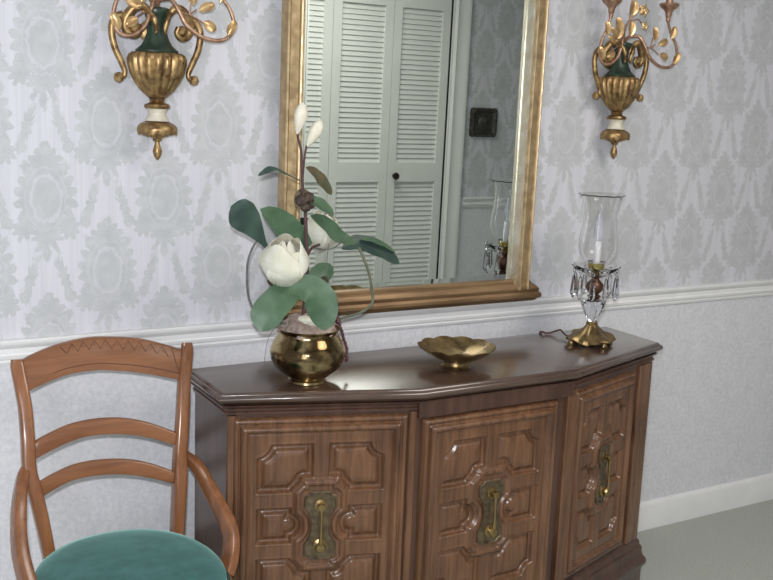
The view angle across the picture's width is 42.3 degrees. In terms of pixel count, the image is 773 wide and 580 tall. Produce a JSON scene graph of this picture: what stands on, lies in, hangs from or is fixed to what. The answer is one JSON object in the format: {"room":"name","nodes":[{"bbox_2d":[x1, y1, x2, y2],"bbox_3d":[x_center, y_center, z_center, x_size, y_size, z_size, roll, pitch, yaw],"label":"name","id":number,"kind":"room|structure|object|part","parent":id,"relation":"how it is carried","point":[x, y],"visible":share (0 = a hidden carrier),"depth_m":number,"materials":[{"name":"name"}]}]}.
{"room":"dining room","nodes":[
{"label":"dining room","id":0,"kind":"room"},
{"bbox_2d":[0,0,772,579],"bbox_3d":[0.292,-0.318,3.000,6.300,2.440,0.100,-4,12,-30],"label":"wall","id":1,"kind":"structure","parent":0,"point":[98,233],"depth_m":2.57,"materials":[{"name":"paper"}]},
{"bbox_2d":[108,0,236,159],"bbox_3d":[-0.498,-0.605,2.333,0.292,0.603,0.128,-1,11,-16],"label":"wall sconce","id":2,"kind":"object","parent":1,"relation":"attached to","point":[156,67],"visible":1,"depth_m":2.31,"materials":[{"name":"gold metal"}]},
{"bbox_3d":[-0.581,-0.569,2.297,0.112,0.185,0.030,-1,11,-15],"label":"handle","id":3,"kind":"part","parent":2,"relation":"part of","materials":[{"name":"gold metal"}]},
{"bbox_3d":[-0.567,-0.646,2.281,0.123,0.141,0.029,-8,15,-44],"label":"candle arm","id":4,"kind":"part","parent":2,"relation":"part of","materials":[{"name":"gold metal"}]},
{"bbox_3d":[-0.550,-0.609,2.355,0.056,0.056,0.045,-4,12,-30],"label":"wall plate","id":5,"kind":"part","parent":2,"relation":"part of","materials":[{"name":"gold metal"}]},
{"bbox_3d":[-0.480,-0.576,2.356,0.030,0.185,0.112,12,15,44],"label":"handle","id":6,"kind":"part","parent":2,"relation":"part of","materials":[{"name":"gold metal"}]},
{"bbox_3d":[-0.440,-0.646,2.309,0.184,0.141,0.048,0,11,-11],"label":"candle arm","id":7,"kind":"part","parent":2,"relation":"part of","materials":[{"name":"gold metal"}]},
{"bbox_2d":[0,279,772,365],"bbox_3d":[0.309,0.065,3.017,6.100,0.061,0.023,-4,12,-30],"label":"chair rail","id":8,"kind":"object","parent":1,"relation":"attached to","point":[242,331],"visible":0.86,"depth_m":2.91,"materials":[{"name":"white paint"}]},
{"bbox_2d":[277,0,548,319],"bbox_3d":[0.093,-0.491,2.727,0.909,1.116,0.042,-4,13,-30],"label":"wall mirror","id":9,"kind":"object","parent":1,"relation":"attached to","point":[427,147],"visible":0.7,"depth_m":2.77,"materials":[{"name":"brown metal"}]},
{"bbox_3d":[0.070,0.023,2.828,0.909,0.067,0.038,-4,13,-30],"label":"moulding","id":10,"kind":"part","parent":9,"relation":"part of","materials":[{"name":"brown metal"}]},
{"bbox_2d":[592,0,680,158],"bbox_3d":[0.751,-0.701,3.052,0.292,0.603,0.128,-1,11,-16],"label":"wall sconce","id":11,"kind":"object","parent":1,"relation":"attached to","point":[619,87],"visible":1,"depth_m":3.02,"materials":[{"name":"gold metal"}]},
{"bbox_3d":[0.669,-0.666,3.016,0.112,0.185,0.030,-1,11,-15],"label":"handle","id":12,"kind":"part","parent":11,"relation":"part of","materials":[{"name":"gold metal"}]},
{"bbox_3d":[0.683,-0.742,3.000,0.123,0.141,0.029,-8,15,-44],"label":"candle arm","id":13,"kind":"part","parent":11,"relation":"part of","materials":[{"name":"gold metal"}]},
{"bbox_3d":[0.770,-0.672,3.074,0.030,0.185,0.112,12,15,44],"label":"handle","id":14,"kind":"part","parent":11,"relation":"part of","materials":[{"name":"gold metal"}]},
{"bbox_2d":[640,4,648,16],"bbox_3d":[0.776,-0.839,3.003,0.038,0.039,0.013,-4,12,-30],"label":"flower","id":15,"kind":"object","parent":11,"relation":"on","point":[644,10],"depth_m":3.00,"materials":[{"name":"gold metal"}]},
{"bbox_2d":[642,22,647,30],"bbox_3d":[0.780,-0.796,3.015,0.027,0.028,0.013,-4,12,-30],"label":"flower","id":16,"kind":"object","parent":11,"relation":"on","point":[644,25],"depth_m":3.01,"materials":[{"name":"gold metal"}]},
{"bbox_3d":[0.810,-0.743,3.027,0.184,0.141,0.048,0,11,-11],"label":"candle arm","id":17,"kind":"part","parent":11,"relation":"part of","materials":[{"name":"gold metal"}]},
{"bbox_2d":[637,473,772,531],"bbox_3d":[0.276,0.840,3.164,6.100,0.102,0.014,-4,12,-30],"label":"baseboard","id":18,"kind":"structure","parent":1,"relation":"attached to","point":[654,513],"depth_m":3.67,"materials":[{"name":"white paint"}]},
{"bbox_2d":[637,499,772,579],"bbox_3d":[0.916,1.167,2.094,6.300,0.100,2.785,-4,12,-30],"label":"floor","id":19,"kind":"structure","parent":0,"point":[736,543],"depth_m":3.41,"materials":[{"name":"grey carpet"}]},
{"bbox_2d":[10,336,239,579],"bbox_3d":[-0.540,0.596,2.146,0.487,0.893,0.584,-4,12,-30],"label":"armchair","id":20,"kind":"object","parent":19,"relation":"on","point":[131,554],"visible":1,"depth_m":2.21,"materials":[{"name":"brown wood"}]},
{"bbox_3d":[-0.754,0.523,2.085,0.059,0.254,0.245,-3,12,-25],"label":"arm","id":21,"kind":"part","parent":20,"relation":"part of","materials":[{"name":"brown wood"}]},
{"bbox_3d":[-0.781,0.585,2.232,0.067,0.866,0.135,-4,12,-30],"label":"post","id":22,"kind":"part","parent":20,"relation":"part of","materials":[{"name":"brown wood"}]},
{"bbox_3d":[-0.645,0.167,2.295,0.379,0.112,0.074,-4,12,-30],"label":"crest rail","id":23,"kind":"part","parent":20,"relation":"part of","materials":[{"name":"brown wood"}]},
{"bbox_2d":[35,529,226,579],"bbox_3d":[-0.530,0.585,2.079,0.380,0.038,0.426,-4,12,-30],"label":"seat cushion","id":24,"kind":"object","parent":20,"relation":"on","point":[131,554],"depth_m":2.11,"materials":[{"name":"green fabric"}]},
{"bbox_3d":[-0.496,0.563,2.400,0.046,0.869,0.155,1,11,-4],"label":"post","id":25,"kind":"part","parent":20,"relation":"part of","materials":[{"name":"brown wood"}]},
{"bbox_3d":[-0.397,0.511,2.301,0.068,0.234,0.245,-5,13,-35],"label":"arm","id":26,"kind":"part","parent":20,"relation":"part of","materials":[{"name":"brown wood"}]},
{"bbox_2d":[191,327,662,579],"bbox_3d":[0.190,0.574,2.720,1.402,0.780,0.403,-4,12,-30],"label":"sideboard","id":27,"kind":"object","parent":19,"relation":"on","point":[525,462],"visible":0.99,"depth_m":2.48,"materials":[{"name":"brown wood"}]},
{"bbox_2d":[229,102,399,385],"bbox_3d":[-0.150,-0.112,2.395,0.204,0.661,0.499,8,12,28],"label":"potted magnolia","id":28,"kind":"object","parent":27,"relation":"on","point":[307,348],"visible":1,"depth_m":2.31,"materials":[{"name":"green plant"}]},
{"bbox_3d":[-0.197,-0.146,2.334,0.041,0.447,0.012,-4,12,-30],"label":"stem","id":29,"kind":"part","parent":28,"relation":"part of","materials":[{"name":"brown plant"}]},
{"bbox_3d":[-0.189,-0.293,2.308,0.014,0.083,0.005,-4,12,-30],"label":"stem","id":30,"kind":"part","parent":28,"relation":"part of","materials":[{"name":"brown plant"}]},
{"bbox_2d":[270,325,345,385],"bbox_3d":[-0.189,0.154,2.399,0.182,0.133,0.182,-4,12,-30],"label":"pot","id":31,"kind":"object","parent":28,"relation":"attached to","point":[306,354],"depth_m":2.33,"materials":[{"name":"gold metal"}]},
{"bbox_3d":[-0.177,-0.092,2.381,0.008,0.030,0.069,7,11,22],"label":"stem","id":32,"kind":"part","parent":28,"relation":"part of","materials":[{"name":"brown plant"}]},
{"bbox_3d":[-0.156,0.565,2.379,0.036,0.136,0.024,0,11,-12],"label":"bail pull","id":33,"kind":"part","parent":27,"relation":"part of","materials":[{"name":"gold metal"}]},
{"bbox_3d":[-0.161,0.561,2.398,0.416,0.536,0.026,0,11,-12],"label":"door","id":34,"kind":"part","parent":27,"relation":"part of","materials":[{"name":"brown wood"}]},
{"bbox_3d":[-0.159,0.563,2.390,0.078,0.173,0.004,0,11,-12],"label":"plate","id":35,"kind":"part","parent":27,"relation":"part of","materials":[{"name":"gold metal"}]},
{"bbox_3d":[0.195,0.233,2.670,1.368,0.026,0.373,-4,12,-30],"label":"frieze moulding","id":36,"kind":"part","parent":27,"relation":"part of","materials":[{"name":"brown wood"}]},
{"bbox_2d":[417,336,495,370],"bbox_3d":[0.181,0.170,2.591,0.204,0.060,0.204,-4,12,-30],"label":"dish","id":37,"kind":"object","parent":27,"relation":"on","point":[456,353],"visible":1,"depth_m":2.62,"materials":[{"name":"gold metal"}]},
{"bbox_3d":[0.261,0.565,2.561,0.416,0.536,0.026,-4,12,-30],"label":"door","id":38,"kind":"part","parent":27,"relation":"part of","materials":[{"name":"brown wood"}]},
{"bbox_3d":[0.266,0.567,2.553,0.078,0.173,0.004,-4,12,-30],"label":"plate","id":39,"kind":"part","parent":27,"relation":"part of","materials":[{"name":"gold metal"}]},
{"bbox_3d":[0.271,0.569,2.543,0.036,0.136,0.024,-4,12,-30],"label":"bail pull","id":40,"kind":"part","parent":27,"relation":"part of","materials":[{"name":"gold metal"}]},
{"bbox_2d":[539,192,625,348],"bbox_3d":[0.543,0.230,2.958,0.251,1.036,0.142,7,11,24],"label":"table lamp","id":41,"kind":"object","parent":27,"relation":"on","point":[598,238],"visible":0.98,"depth_m":2.85,"materials":[{"name":"clear glass"}]},
{"bbox_3d":[0.499,0.423,3.058,0.037,0.619,0.141,-8,14,-43],"label":"power cord","id":42,"kind":"part","parent":41,"relation":"part of","materials":[{"name":"brown plastic"}]},
{"bbox_2d":[581,298,605,321],"bbox_3d":[0.599,0.058,2.903,0.072,0.064,0.068,-4,12,-30],"label":"lamp stem","id":43,"kind":"object","parent":41,"relation":"on","point":[593,308],"depth_m":2.88,"materials":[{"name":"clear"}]},
{"bbox_2d":[588,263,604,269],"bbox_3d":[0.605,-0.092,2.876,0.047,0.099,0.047,-4,12,-30],"label":"candle holder","id":44,"kind":"object","parent":41,"relation":"on","point":[599,266],"depth_m":2.86,"materials":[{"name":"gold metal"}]},
{"bbox_3d":[0.608,-0.176,2.860,0.133,0.198,0.133,-4,12,-30],"label":"lamp shade","id":45,"kind":"part","parent":41,"relation":"part of","materials":[{"name":"clear glass"}]},
{"bbox_3d":[0.603,0.517,2.821,0.026,0.536,0.324,11,14,40],"label":"door","id":46,"kind":"part","parent":27,"relation":"part of","materials":[{"name":"brown wood"}]},
{"bbox_3d":[0.610,0.518,2.815,0.004,0.173,0.061,11,14,40],"label":"plate","id":47,"kind":"part","parent":27,"relation":"part of","materials":[{"name":"gold metal"}]},
{"bbox_3d":[0.618,0.520,2.808,0.024,0.136,0.028,11,14,40],"label":"bail pull","id":48,"kind":"part","parent":27,"relation":"part of","materials":[{"name":"gold metal"}]}
]}

